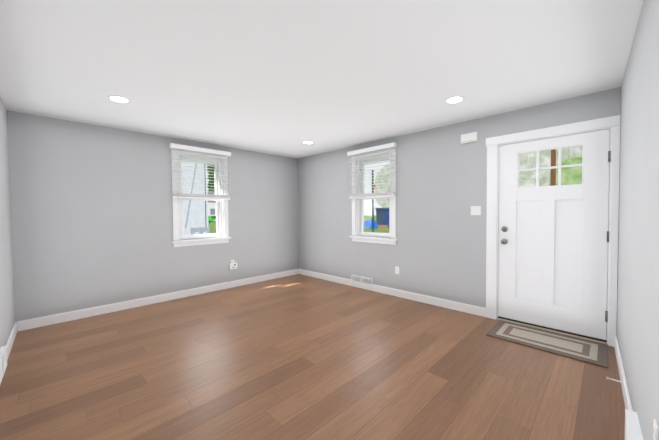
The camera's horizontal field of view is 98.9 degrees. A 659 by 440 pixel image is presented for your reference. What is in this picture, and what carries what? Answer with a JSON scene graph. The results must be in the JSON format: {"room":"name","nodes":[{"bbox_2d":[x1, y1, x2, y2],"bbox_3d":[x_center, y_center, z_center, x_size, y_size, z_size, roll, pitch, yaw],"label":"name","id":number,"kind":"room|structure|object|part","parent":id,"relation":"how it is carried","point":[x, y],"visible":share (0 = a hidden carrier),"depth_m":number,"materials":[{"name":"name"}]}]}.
{"room":"empty living room","nodes":[
{"label":"empty living room","id":0,"kind":"room"},
{"bbox_2d":[0,97,14,348],"bbox_3d":[-1.812,0.061,1.193,5.704,2.440,0.349,1,2,45],"label":"wall","id":1,"kind":"structure","parent":0,"point":[7,314],"depth_m":2.75,"materials":[{"name":"grey paint"}]},
{"bbox_2d":[0,346,6,384],"bbox_3d":[-2.607,1.150,2.233,0.030,0.160,0.430,-2,2,-44],"label":"air vent","id":2,"kind":"object","parent":1,"relation":"in","point":[3,357],"visible":1,"depth_m":2.25,"materials":[{"name":"white paint"}]},
{"bbox_2d":[6,321,21,359],"bbox_3d":[-1.854,1.219,1.439,4.719,0.112,0.135,1,2,45],"label":"baseboard","id":3,"kind":"structure","parent":1,"relation":"attached to","point":[16,327],"depth_m":2.83,"materials":[{"name":"white paint"}]},
{"bbox_2d":[7,110,298,330],"bbox_3d":[-2.280,-0.022,4.498,0.220,2.440,4.820,1,2,45],"label":"wall","id":4,"kind":"structure","parent":0,"point":[91,215],"depth_m":3.77,"materials":[{"name":"grey paint"}]},
{"bbox_2d":[18,269,297,330],"bbox_3d":[-2.063,1.138,4.571,0.014,0.112,4.027,1,2,45],"label":"baseboard","id":5,"kind":"structure","parent":4,"relation":"attached to","point":[27,324],"depth_m":3.94,"materials":[{"name":"white paint"}]},
{"bbox_2d":[169,143,230,239],"bbox_3d":[-2.101,-0.413,4.589,0.297,1.463,0.936,1,2,45],"label":"window","id":6,"kind":"structure","parent":4,"relation":"in","point":[217,197],"depth_m":4.54,"materials":[{"name":"white plastic"}]},
{"bbox_3d":[-2.136,-0.351,4.627,0.035,1.167,0.536,1,2,45],"label":"glass","id":7,"kind":"part","parent":6,"relation":"part of","materials":[{"name":"clear glass"}]},
{"bbox_3d":[-2.128,-0.355,4.617,0.120,1.307,0.684,1,2,45],"label":"sash frame","id":8,"kind":"part","parent":6,"relation":"part of","materials":[{"name":"white plastic"}]},
{"bbox_2d":[177,149,226,202],"bbox_3d":[-2.026,-0.673,4.506,0.068,0.833,0.759,1,2,45],"label":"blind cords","id":9,"kind":"object","parent":6,"relation":"hanging from","point":[203,178],"visible":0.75,"depth_m":4.31,"materials":[{"name":"white fabric"}]},
{"bbox_2d":[171,237,230,246],"bbox_3d":[-2.058,0.352,4.573,0.100,0.100,0.930,1,2,45],"label":"window sill","id":10,"kind":"structure","parent":4,"relation":"attached to","point":[190,242],"depth_m":4.52,"materials":[{"name":"white paint"}]},
{"bbox_2d":[229,260,236,268],"bbox_3d":[-1.685,0.778,4.929,0.042,0.157,0.136,1,2,45],"label":"electrical outlet","id":11,"kind":"object","parent":4,"relation":"attached to","point":[233,264],"visible":1,"depth_m":4.92,"materials":[{"name":"white plastic"}]},
{"bbox_2d":[0,274,625,439],"bbox_3d":[-0.415,1.316,1.714,6.820,0.120,6.220,1,2,45],"label":"floor","id":12,"kind":"structure","parent":0,"point":[298,357],"depth_m":2.23,"materials":[{"name":"brown wood"}]},
{"bbox_2d":[486,320,607,367],"bbox_3d":[2.154,1.200,2.824,0.910,0.011,0.544,1,2,45],"label":"doormat","id":13,"kind":"object","parent":12,"relation":"on","point":[588,351],"visible":1,"depth_m":2.75,"materials":[{"name":"grey fabric"}]},
{"bbox_2d":[0,0,642,158],"bbox_3d":[-0.436,-1.243,1.647,6.820,0.120,6.220,1,2,45],"label":"ceiling","id":14,"kind":"structure","parent":0,"point":[286,78],"depth_m":2.15,"materials":[{"name":"white paint"}]},
{"bbox_2d":[108,95,129,102],"bbox_3d":[-2.086,-1.197,2.794,0.176,0.005,0.176,1,2,45],"label":"recessed light","id":15,"kind":"object","parent":14,"relation":"in","point":[119,99],"visible":1,"depth_m":2.79,"materials":[{"name":"white paint"}]},
{"bbox_2d":[445,96,463,102],"bbox_3d":[1.279,-1.226,2.878,0.176,0.005,0.176,1,2,45],"label":"recessed light","id":16,"kind":"object","parent":14,"relation":"in","point":[455,99],"visible":1,"depth_m":2.86,"materials":[{"name":"white paint"}]},
{"bbox_2d":[298,87,620,334],"bbox_3d":[1.300,-0.043,4.192,5.300,2.440,0.220,1,2,45],"label":"wall","id":17,"kind":"structure","parent":0,"point":[438,250],"depth_m":3.95,"materials":[{"name":"grey paint"}]},
{"bbox_2d":[351,275,371,287],"bbox_3d":[0.546,1.039,4.805,0.435,0.145,0.022,1,2,45],"label":"air vent","id":18,"kind":"object","parent":17,"relation":"in","point":[361,279],"visible":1,"depth_m":4.79,"materials":[{"name":"white metal"}]},
{"bbox_2d":[347,142,396,237],"bbox_3d":[0.744,-0.438,4.646,0.936,1.463,0.297,1,2,45],"label":"window","id":19,"kind":"structure","parent":17,"relation":"in","point":[361,195],"depth_m":4.62,"materials":[{"name":"white plastic"}]},
{"bbox_3d":[0.771,-0.381,4.675,0.684,1.307,0.120,1,2,45],"label":"sash frame","id":20,"kind":"part","parent":19,"relation":"part of","materials":[{"name":"white plastic"}]},
{"bbox_3d":[0.780,-0.376,4.684,0.536,1.167,0.035,1,2,45],"label":"glass","id":21,"kind":"part","parent":19,"relation":"part of","materials":[{"name":"clear glass"}]},
{"bbox_2d":[389,148,389,183],"bbox_3d":[0.911,-0.822,4.276,0.008,0.560,0.008,1,2,45],"label":"blind cord","id":22,"kind":"object","parent":19,"relation":"hanging from","point":[389,148],"depth_m":4.27,"materials":[{"name":"white plastic"}]},
{"bbox_2d":[349,236,397,244],"bbox_3d":[0.714,0.328,4.630,0.930,0.100,0.100,1,2,45],"label":"window sill","id":23,"kind":"structure","parent":17,"relation":"attached to","point":[389,241],"depth_m":4.56,"materials":[{"name":"white paint"}]},
{"bbox_2d":[298,269,485,316],"bbox_3d":[0.645,1.113,4.714,3.586,0.112,0.016,1,2,45],"label":"baseboard","id":24,"kind":"structure","parent":17,"relation":"attached to","point":[467,308],"depth_m":4.19,"materials":[{"name":"white paint"}]},
{"bbox_2d":[395,266,398,273],"bbox_3d":[1.038,0.771,4.319,0.070,0.114,0.008,1,2,45],"label":"electrical outlet","id":25,"kind":"object","parent":17,"relation":"attached to","point":[396,270],"visible":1,"depth_m":4.32,"materials":[{"name":"white plastic"}]},
{"bbox_2d":[461,132,477,143],"bbox_3d":[1.749,-1.026,3.527,0.186,0.112,0.046,1,2,45],"label":"door chime","id":26,"kind":"object","parent":17,"relation":"attached to","point":[469,137],"visible":0.98,"depth_m":3.50,"materials":[{"name":"white plastic"}]},
{"bbox_2d":[471,206,480,214],"bbox_3d":[1.820,-0.118,3.509,0.116,0.114,0.016,1,2,45],"label":"double light switch","id":27,"kind":"object","parent":17,"relation":"attached to","point":[475,210],"visible":1,"depth_m":3.51,"materials":[{"name":"white plastic"}]},
{"bbox_2d":[486,115,620,346],"bbox_3d":[2.365,0.108,3.098,1.130,2.178,0.285,1,2,45],"label":"entry door","id":28,"kind":"structure","parent":17,"relation":"in","point":[551,258],"depth_m":2.97,"materials":[{"name":"white paint"}]},
{"bbox_3d":[2.350,-0.558,3.022,0.562,0.410,0.004,1,2,45],"label":"glass panel","id":29,"kind":"part","parent":28,"relation":"part of","materials":[{"name":"clear glass"}]},
{"bbox_3d":[2.417,1.179,3.121,0.932,0.034,0.232,1,2,45],"label":"threshold sill","id":30,"kind":"part","parent":28,"relation":"part of","materials":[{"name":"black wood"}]},
{"bbox_2d":[617,0,658,439],"bbox_3d":[1.064,0.051,0.693,0.419,2.440,5.704,1,2,45],"label":"wall","id":31,"kind":"structure","parent":0,"point":[638,296],"depth_m":1.50,"materials":[{"name":"grey paint"}]},
{"bbox_2d":[614,335,632,410],"bbox_3d":[0.954,1.214,0.766,0.195,0.112,5.197,1,2,45],"label":"baseboard","id":32,"kind":"structure","parent":31,"relation":"attached to","point":[627,401],"depth_m":2.03,"materials":[{"name":"white paint"}]},
{"bbox_2d":[624,409,642,439],"bbox_3d":[1.400,1.143,1.271,0.045,0.180,0.750,1,2,43],"label":"air vent","id":33,"kind":"object","parent":31,"relation":"in","point":[633,431],"visible":1,"depth_m":1.45,"materials":[{"name":"white paint"}]},
{"bbox_2d":[653,418,658,439],"bbox_3d":[1.272,0.849,1.100,0.008,0.114,0.070,1,2,43],"label":"electrical outlet","id":34,"kind":"object","parent":31,"relation":"attached to","point":[655,431],"visible":1,"depth_m":1.09,"materials":[{"name":"white plastic"}]},
{"label":"outside","id":35,"kind":"structure","parent":0,"visible":0},
{"bbox_3d":[-0.644,2.095,6.034,300.000,0.100,300.000,1,2,45],"label":"ground","id":36,"kind":"structure","parent":35,"visible":0},
{"bbox_2d":[181,161,209,234],"bbox_3d":[-13.545,-2.254,13.689,10.780,8.400,10.950,1,2,45],"label":"neighbouring house","id":37,"kind":"structure","parent":36,"relation":"on","point":[201,217],"depth_m":13.55,"materials":[{"name":"white"}]},
{"bbox_2d":[208,191,215,215],"bbox_3d":[-31.503,-3.892,81.393,11.000,8.400,17.000,1,2,45],"label":"house","id":38,"kind":"structure","parent":36,"relation":"on","point":[212,210],"depth_m":74.71,"materials":[{"name":"white"}]},
{"bbox_2d":[208,216,215,222],"bbox_3d":[-25.907,-0.065,61.634,4.240,1.701,1.840,1,2,45],"label":"bush","id":39,"kind":"object","parent":36,"relation":"on","point":[211,219],"depth_m":59.92,"materials":[{"name":"green plant"}]},
{"bbox_2d":[208,218,388,233],"bbox_3d":[41.749,0.594,27.543,90.000,1.080,89.740,1,2,45],"label":"ground","id":40,"kind":"structure","parent":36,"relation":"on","point":[212,226],"depth_m":30.05,"materials":[{"name":"green plant"}]},
{"bbox_2d":[364,208,388,228],"bbox_3d":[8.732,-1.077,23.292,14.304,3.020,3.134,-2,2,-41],"label":"bins","id":41,"kind":"object","parent":40,"relation":"on","point":[379,217],"depth_m":19.54,"materials":[{"name":"blue plastic"}]},
{"bbox_2d":[374,165,389,207],"bbox_3d":[10.769,-3.994,37.334,10.517,9.547,8.558,1,2,45],"label":"tree","id":42,"kind":"object","parent":40,"relation":"on","point":[382,203],"depth_m":36.68,"materials":[{"name":"plant"}]},
{"bbox_2d":[519,147,581,187],"bbox_3d":[15.133,-2.582,19.776,5.802,6.110,6.267,1,2,45],"label":"tree","id":43,"kind":"object","parent":40,"relation":"on","point":[544,176],"depth_m":17.76,"materials":[{"name":"green plant"}]},
{"bbox_2d":[550,149,555,185],"bbox_3d":[9.215,-3.523,11.565,1.700,9.120,0.200,1,2,45],"label":"utility pole","id":44,"kind":"object","parent":40,"relation":"on","point":[553,163],"depth_m":11.55,"materials":[{"name":"brown wood"}]},
{"bbox_2d":[549,157,581,184],"bbox_3d":[12.825,-1.421,13.388,3.746,4.164,3.535,1,2,45],"label":"tree","id":45,"kind":"object","parent":40,"relation":"on","point":[572,171],"depth_m":13.15,"materials":[{"name":"green plant"}]},
{"bbox_2d":[573,146,581,154],"bbox_3d":[21.417,-3.043,23.198,7.794,6.748,8.486,1,2,45],"label":"tree","id":46,"kind":"object","parent":40,"relation":"on","point":[578,149],"depth_m":21.82,"materials":[{"name":"green plant"}]},
{"bbox_2d":[372,170,374,231],"bbox_3d":[2.057,-0.240,13.132,0.200,4.150,0.200,1,2,45],"label":"post","id":47,"kind":"object","parent":36,"relation":"on","point":[372,204],"depth_m":13.12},
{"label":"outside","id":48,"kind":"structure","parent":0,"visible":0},
{"bbox_2d":[208,164,214,191],"bbox_3d":[-37.288,-14.015,89.583,3.800,21.500,3.614,1,2,45],"label":"conifer tree","id":49,"kind":"object","parent":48,"point":[210,182],"depth_m":88.64,"materials":[{"name":"green plant"}]}
]}

